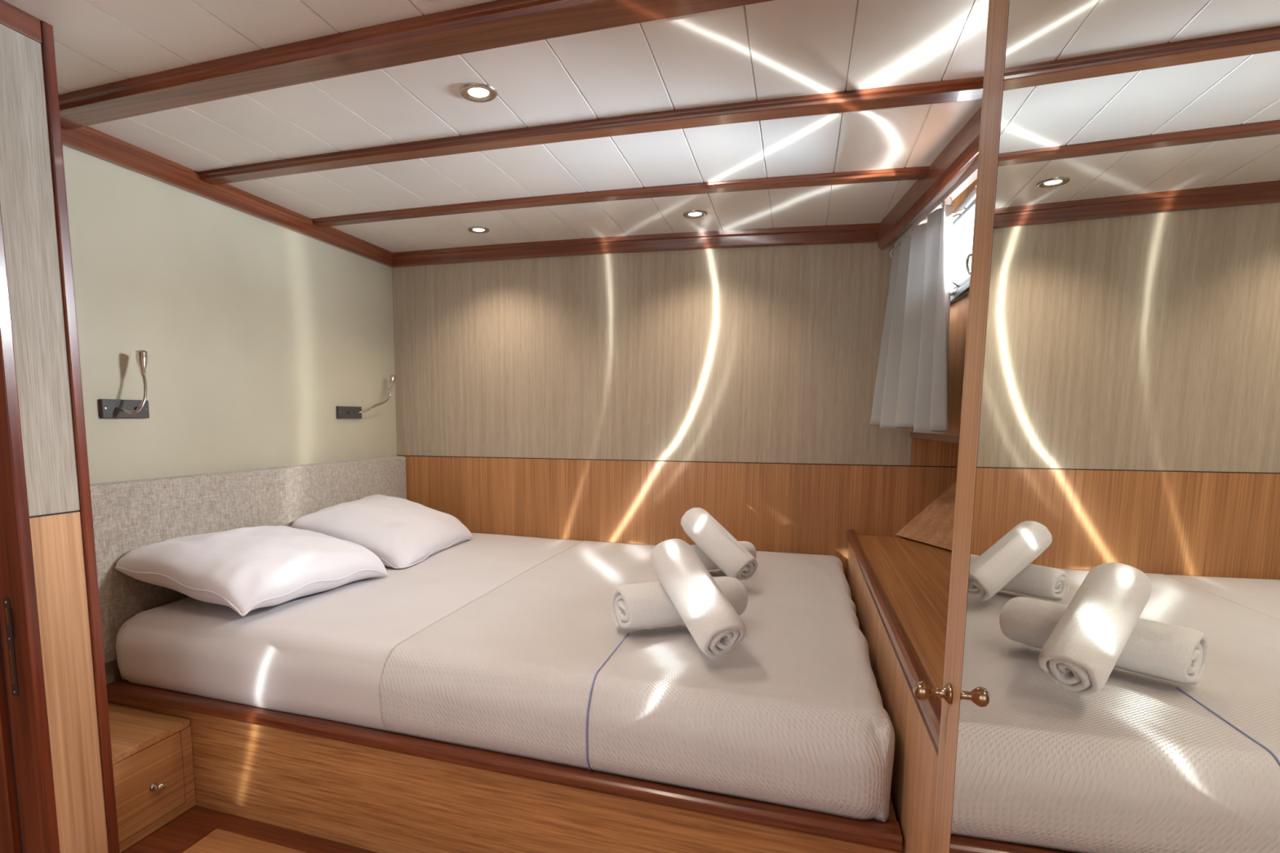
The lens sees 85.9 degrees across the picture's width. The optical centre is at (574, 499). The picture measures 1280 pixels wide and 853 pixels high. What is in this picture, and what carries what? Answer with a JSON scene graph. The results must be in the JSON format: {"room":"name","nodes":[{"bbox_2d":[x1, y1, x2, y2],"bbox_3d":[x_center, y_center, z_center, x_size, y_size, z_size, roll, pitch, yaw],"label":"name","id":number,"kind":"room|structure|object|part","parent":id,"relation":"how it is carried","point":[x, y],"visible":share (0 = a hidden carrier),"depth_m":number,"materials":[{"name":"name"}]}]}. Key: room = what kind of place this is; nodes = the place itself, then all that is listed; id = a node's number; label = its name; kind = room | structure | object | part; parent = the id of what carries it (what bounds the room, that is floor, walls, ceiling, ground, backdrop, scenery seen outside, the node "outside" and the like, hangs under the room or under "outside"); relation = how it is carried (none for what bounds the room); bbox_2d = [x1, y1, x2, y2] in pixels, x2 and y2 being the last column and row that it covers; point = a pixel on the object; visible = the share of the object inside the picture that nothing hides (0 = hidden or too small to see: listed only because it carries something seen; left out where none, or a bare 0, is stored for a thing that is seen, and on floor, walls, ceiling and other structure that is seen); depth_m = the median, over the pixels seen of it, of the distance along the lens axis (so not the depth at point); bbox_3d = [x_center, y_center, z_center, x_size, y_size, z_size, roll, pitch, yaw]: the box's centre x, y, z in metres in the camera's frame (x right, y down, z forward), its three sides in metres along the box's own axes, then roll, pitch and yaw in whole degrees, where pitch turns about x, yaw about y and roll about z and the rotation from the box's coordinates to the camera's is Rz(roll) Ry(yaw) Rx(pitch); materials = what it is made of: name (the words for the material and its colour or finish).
{"room":"boat cabin bedroom","nodes":[
{"label":"boat cabin bedroom","id":0,"kind":"room"},
{"bbox_2d":[0,0,119,852],"bbox_3d":[-1.080,-0.033,1.398,0.083,1.800,0.122,2,7,18],"label":"wall partition","id":1,"kind":"structure","parent":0,"point":[33,197],"depth_m":1.37,"materials":[{"name":"brown wood"}]},
{"bbox_3d":[-1.083,-0.903,1.286,0.081,0.047,0.100,2,7,18],"label":"rail","id":2,"kind":"part","parent":1,"relation":"part of","materials":[{"name":"brown wood"}]},
{"bbox_2d":[0,204,60,852],"bbox_3d":[-1.134,-0.026,1.334,0.138,1.800,0.032,2,7,18],"label":"door","id":3,"kind":"structure","parent":1,"relation":"in","point":[28,808],"depth_m":1.36,"materials":[{"name":"brown wood"}]},
{"bbox_3d":[-1.120,0.293,1.359,0.017,0.204,0.002,2,7,18],"label":"strike plate","id":4,"kind":"part","parent":3,"relation":"part of","materials":[{"name":"metal"}]},
{"bbox_3d":[-1.085,-0.427,1.342,0.077,0.911,0.100,2,7,18],"label":"grasscloth panel","id":5,"kind":"part","parent":1,"relation":"part of","materials":[{"name":"beige fabric"}]},
{"bbox_3d":[-1.087,0.446,1.444,0.077,0.838,0.100,2,7,18],"label":"oak panel","id":6,"kind":"part","parent":1,"relation":"part of","materials":[{"name":"brown wood"}]},
{"bbox_3d":[-1.064,-0.039,1.446,0.083,1.800,0.021,2,7,18],"label":"edge post","id":7,"kind":"part","parent":1,"relation":"part of","materials":[{"name":"brown wood"}]},
{"bbox_2d":[122,805,377,852],"bbox_3d":[-0.316,0.888,1.269,1.676,0.003,0.646,2,7,18],"label":"trim","id":8,"kind":"structure","parent":1,"relation":"attached to","point":[187,829],"depth_m":1.70,"materials":[{"name":"brown wood"}]},
{"bbox_2d":[120,805,305,852],"bbox_3d":[-0.668,0.938,1.102,4.200,0.060,4.500,2,7,18],"label":"floor","id":9,"kind":"structure","parent":0,"point":[219,841],"depth_m":1.67,"materials":[{"name":"brown wood"}]},
{"bbox_2d":[107,702,195,852],"bbox_3d":[-1.204,0.707,1.744,0.365,0.241,0.287,2,7,18],"label":"nightstand","id":10,"kind":"object","parent":9,"relation":"on","point":[152,753],"visible":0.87,"depth_m":1.72,"materials":[{"name":"brown wood"}]},
{"bbox_3d":[-1.070,0.713,1.678,0.016,0.197,0.241,2,7,18],"label":"drawer","id":11,"kind":"part","parent":10,"relation":"part of","materials":[{"name":"brown wood"}]},
{"bbox_3d":[-1.037,0.717,1.711,0.026,0.022,0.036,2,7,18],"label":"knob","id":12,"kind":"part","parent":10,"relation":"part of","materials":[{"name":"silver metal"}]},
{"bbox_2d":[106,678,902,852],"bbox_3d":[-0.142,0.614,2.297,2.038,0.307,1.640,2,7,18],"label":"bed base","id":13,"kind":"object","parent":9,"relation":"on","point":[372,789],"visible":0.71,"depth_m":1.55,"materials":[{"name":"brown wood"}]},
{"bbox_2d":[115,533,581,730],"bbox_3d":[-0.117,0.362,2.263,1.971,0.198,1.624,2,7,18],"label":"sheet","id":14,"kind":"object","parent":13,"relation":"on","point":[323,655],"visible":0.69,"depth_m":1.79,"materials":[{"name":"fabric"}]},
{"bbox_2d":[114,525,387,617],"bbox_3d":[-0.946,0.185,2.095,0.492,0.187,0.639,2,7,18],"label":"pillow","id":15,"kind":"object","parent":14,"relation":"on","point":[244,570],"visible":1,"depth_m":1.90,"materials":[{"name":"fabric"}]},
{"bbox_2d":[289,494,473,568],"bbox_3d":[-0.734,0.102,2.768,0.475,0.200,0.678,2,7,18],"label":"pillow","id":16,"kind":"object","parent":14,"relation":"on","point":[402,533],"visible":0.85,"depth_m":2.59,"materials":[{"name":"fabric"}]},
{"bbox_2d":[378,540,894,822],"bbox_3d":[0.308,0.379,2.123,1.077,0.199,1.626,2,7,18],"label":"bedspread","id":17,"kind":"object","parent":14,"relation":"on","point":[538,666],"visible":0.87,"depth_m":1.47,"materials":[{"name":"fabric"}]},
{"bbox_2d":[609,576,747,629],"bbox_3d":[0.270,0.265,1.747,0.345,0.120,0.124,-3,7,-22],"label":"rolled towel","id":18,"kind":"object","parent":17,"relation":"on","point":[641,605],"visible":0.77,"depth_m":1.67,"materials":[{"name":"fabric"}]},
{"bbox_2d":[650,538,746,658],"bbox_3d":[0.278,0.218,1.580,0.107,0.218,0.343,-2,7,-16],"label":"rolled towel","id":19,"kind":"object","parent":17,"relation":"on","point":[709,617],"visible":1,"depth_m":1.51,"materials":[{"name":"fabric"}]},
{"bbox_2d":[680,507,757,580],"bbox_3d":[0.469,0.143,2.230,0.107,0.212,0.309,-4,8,-30],"label":"rolled towel","id":20,"kind":"object","parent":17,"relation":"on","point":[711,537],"visible":0.95,"depth_m":2.18,"materials":[{"name":"fabric"}]},
{"bbox_2d":[690,541,756,570],"bbox_3d":[0.475,0.200,2.365,0.325,0.099,0.109,-3,7,-24],"label":"rolled towel","id":21,"kind":"object","parent":17,"relation":"on","point":[709,565],"visible":0.16,"depth_m":2.31,"materials":[{"name":"fabric"}]},
{"bbox_2d":[846,528,951,852],"bbox_3d":[1.111,0.536,1.712,0.702,0.603,1.953,2,7,18],"label":"cabinet","id":22,"kind":"object","parent":9,"relation":"on","point":[899,586],"visible":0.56,"depth_m":1.48,"materials":[{"name":"brown wood"}]},
{"bbox_3d":[0.789,0.242,1.783,0.025,0.036,1.953,2,7,18],"label":"edge trim","id":23,"kind":"part","parent":22,"relation":"part of","materials":[{"name":"brown wood"}]},
{"bbox_2d":[912,0,1279,852],"bbox_3d":[0.527,0.166,-0.038,0.753,1.745,1.618,2,7,18],"label":"mirror","id":24,"kind":"object","parent":9,"relation":"on","point":[1111,682],"visible":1,"depth_m":0.41,"materials":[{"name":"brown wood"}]},
{"bbox_3d":[0.424,0.227,0.811,0.040,0.024,0.024,2,7,18],"label":"knob","id":25,"kind":"part","parent":24,"relation":"part of","materials":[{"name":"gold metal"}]},
{"bbox_3d":[0.308,0.122,0.334,0.020,1.725,1.034,2,7,18],"label":"door","id":26,"kind":"part","parent":24,"relation":"part of","materials":[{"name":"brown wood"}]},
{"bbox_2d":[62,144,396,684],"bbox_3d":[-1.170,-0.151,2.442,0.060,1.810,1.840,2,7,18],"label":"wall","id":27,"kind":"structure","parent":0,"point":[253,331],"depth_m":2.25,"materials":[{"name":"paint"}]},
{"bbox_2d":[98,350,149,417],"bbox_3d":[-1.250,-0.328,1.935,0.085,0.191,0.144,2,7,18],"label":"reading lamp","id":28,"kind":"object","parent":27,"relation":"attached to","point":[108,408],"visible":1,"depth_m":1.94,"materials":[{"name":"metal"}]},
{"bbox_3d":[-1.284,-0.260,1.954,0.014,0.052,0.144,2,7,18],"label":"plate","id":29,"kind":"part","parent":28,"relation":"part of","materials":[{"name":"plastic"}]},
{"bbox_2d":[61,125,395,267],"bbox_3d":[-1.126,-1.016,2.326,0.030,0.064,1.839,2,7,18],"label":"trim","id":30,"kind":"structure","parent":27,"relation":"attached to","point":[86,140],"depth_m":2.17,"materials":[{"name":"brown wood"}]},
{"bbox_2d":[89,456,406,663],"bbox_3d":[-1.110,0.134,2.476,0.053,0.496,1.798,2,7,18],"label":"headboard","id":31,"kind":"object","parent":27,"relation":"attached to","point":[128,516],"visible":0.36,"depth_m":2.14,"materials":[{"name":"fabric"}]},
{"bbox_2d":[336,374,395,418],"bbox_3d":[-0.915,-0.460,3.020,0.036,0.202,0.380,3,7,25],"label":"reading lamp","id":32,"kind":"object","parent":27,"relation":"attached to","point":[342,412],"visible":1,"depth_m":2.96,"materials":[{"name":"metal"}]},
{"bbox_3d":[-0.964,-0.374,2.931,0.014,0.052,0.160,2,7,18],"label":"plate","id":33,"kind":"part","parent":32,"relation":"part of","materials":[{"name":"plastic"}]},
{"bbox_2d":[311,165,928,226],"bbox_3d":[0.014,-1.013,2.319,2.140,0.066,0.062,2,7,19],"label":"ceiling beam","id":34,"kind":"structure","parent":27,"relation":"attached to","point":[917,172],"depth_m":2.23,"materials":[{"name":"brown wood"}]},
{"bbox_2d":[3,0,988,252],"bbox_3d":[-0.627,-0.893,1.087,4.250,0.158,4.100,2,7,18],"label":"ceiling","id":35,"kind":"structure","parent":0,"point":[775,49],"depth_m":1.66,"materials":[{"name":"paint"}]},
{"bbox_2d":[459,83,497,102],"bbox_3d":[-0.221,-0.942,1.584,0.086,0.006,0.086,2,7,18],"label":"recessed light","id":36,"kind":"object","parent":35,"relation":"in","point":[475,92],"visible":1,"depth_m":1.58,"materials":[{"name":"silver metal"}]},
{"bbox_2d":[467,226,489,233],"bbox_3d":[-0.385,-1.089,2.759,0.086,0.006,0.086,2,7,18],"label":"recessed light","id":37,"kind":"object","parent":35,"relation":"in","point":[477,229],"visible":1,"depth_m":2.76,"materials":[{"name":"silver metal"}]},
{"bbox_2d":[683,209,706,218],"bbox_3d":[0.440,-1.039,2.488,0.086,0.006,0.086,2,7,18],"label":"recessed light","id":38,"kind":"object","parent":35,"relation":"in","point":[694,214],"visible":1,"depth_m":2.48,"materials":[{"name":"silver metal"}]},
{"bbox_2d":[391,223,958,578],"bbox_3d":[0.432,-0.204,2.916,2.810,1.810,0.060,2,7,18],"label":"wall","id":39,"kind":"structure","parent":0,"point":[604,397],"depth_m":2.88,"materials":[{"name":"brown wood"}]},
{"bbox_2d":[392,222,879,267],"bbox_3d":[0.151,-1.054,2.860,2.074,0.106,0.032,2,7,18],"label":"trim","id":40,"kind":"structure","parent":39,"relation":"attached to","point":[856,233],"depth_m":2.80,"materials":[{"name":"brown wood"}]},
{"bbox_3d":[0.196,-0.645,2.942,2.312,0.940,0.060,2,7,18],"label":"grasscloth panel","id":41,"kind":"part","parent":39,"relation":"part of","materials":[{"name":"beige fabric"}]},
{"bbox_3d":[1.532,-0.592,2.510,0.496,0.940,0.060,2,7,18],"label":"oak panel","id":42,"kind":"part","parent":39,"relation":"part of","materials":[{"name":"brown wood"}]},
{"bbox_2d":[895,154,978,550],"bbox_3d":[0.916,0.056,0.669,0.587,1.800,4.060,2,7,18],"label":"wall","id":43,"kind":"structure","parent":0,"point":[934,526],"depth_m":2.08,"materials":[{"name":"brown wood"}]},
{"bbox_2d":[58,0,773,129],"bbox_3d":[-0.245,-0.887,1.323,2.274,0.083,0.098,3,7,20],"label":"ceiling beam","id":44,"kind":"structure","parent":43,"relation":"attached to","point":[496,24],"depth_m":1.36,"materials":[{"name":"brown wood"}]},
{"bbox_2d":[198,76,983,185],"bbox_3d":[-0.116,-0.951,1.811,2.210,0.071,0.070,2,7,19],"label":"ceiling beam","id":45,"kind":"structure","parent":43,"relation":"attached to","point":[971,88],"depth_m":1.71,"materials":[{"name":"brown wood"}]},
{"bbox_3d":[1.231,0.149,1.634,0.351,0.210,2.001,1,7,11],"label":"sloping panel","id":46,"kind":"part","parent":43,"relation":"part of","materials":[{"name":"brown wood"}]},
{"bbox_2d":[877,106,982,249],"bbox_3d":[0.956,-0.879,1.598,0.028,0.110,1.971,1,7,11],"label":"trim","id":47,"kind":"structure","parent":43,"relation":"attached to","point":[963,148],"depth_m":1.90,"materials":[{"name":"brown wood"}]},
{"bbox_2d":[889,161,977,304],"bbox_3d":[0.999,-0.655,1.606,0.184,0.370,1.933,2,7,16],"label":"window","id":48,"kind":"structure","parent":43,"relation":"in","point":[966,209],"depth_m":1.93,"materials":[{"name":"glass"}]},
{"bbox_2d":[870,196,952,433],"bbox_3d":[1.090,-0.554,2.177,0.096,0.672,0.775,1,7,10],"label":"curtain","id":49,"kind":"object","parent":48,"relation":"hanging from","point":[911,389],"visible":1,"depth_m":2.16,"materials":[{"name":"white fabric"}]},
{"bbox_3d":[0.999,-0.805,1.589,0.039,0.069,1.935,1,7,11],"label":"curtain rail","id":50,"kind":"part","parent":48,"relation":"part of","materials":[{"name":"brown wood"}]},
{"bbox_3d":[1.106,-0.713,1.921,0.018,0.202,0.708,2,7,16],"label":"sash frame","id":51,"kind":"part","parent":48,"relation":"part of","materials":[{"name":"metal"}]}
]}

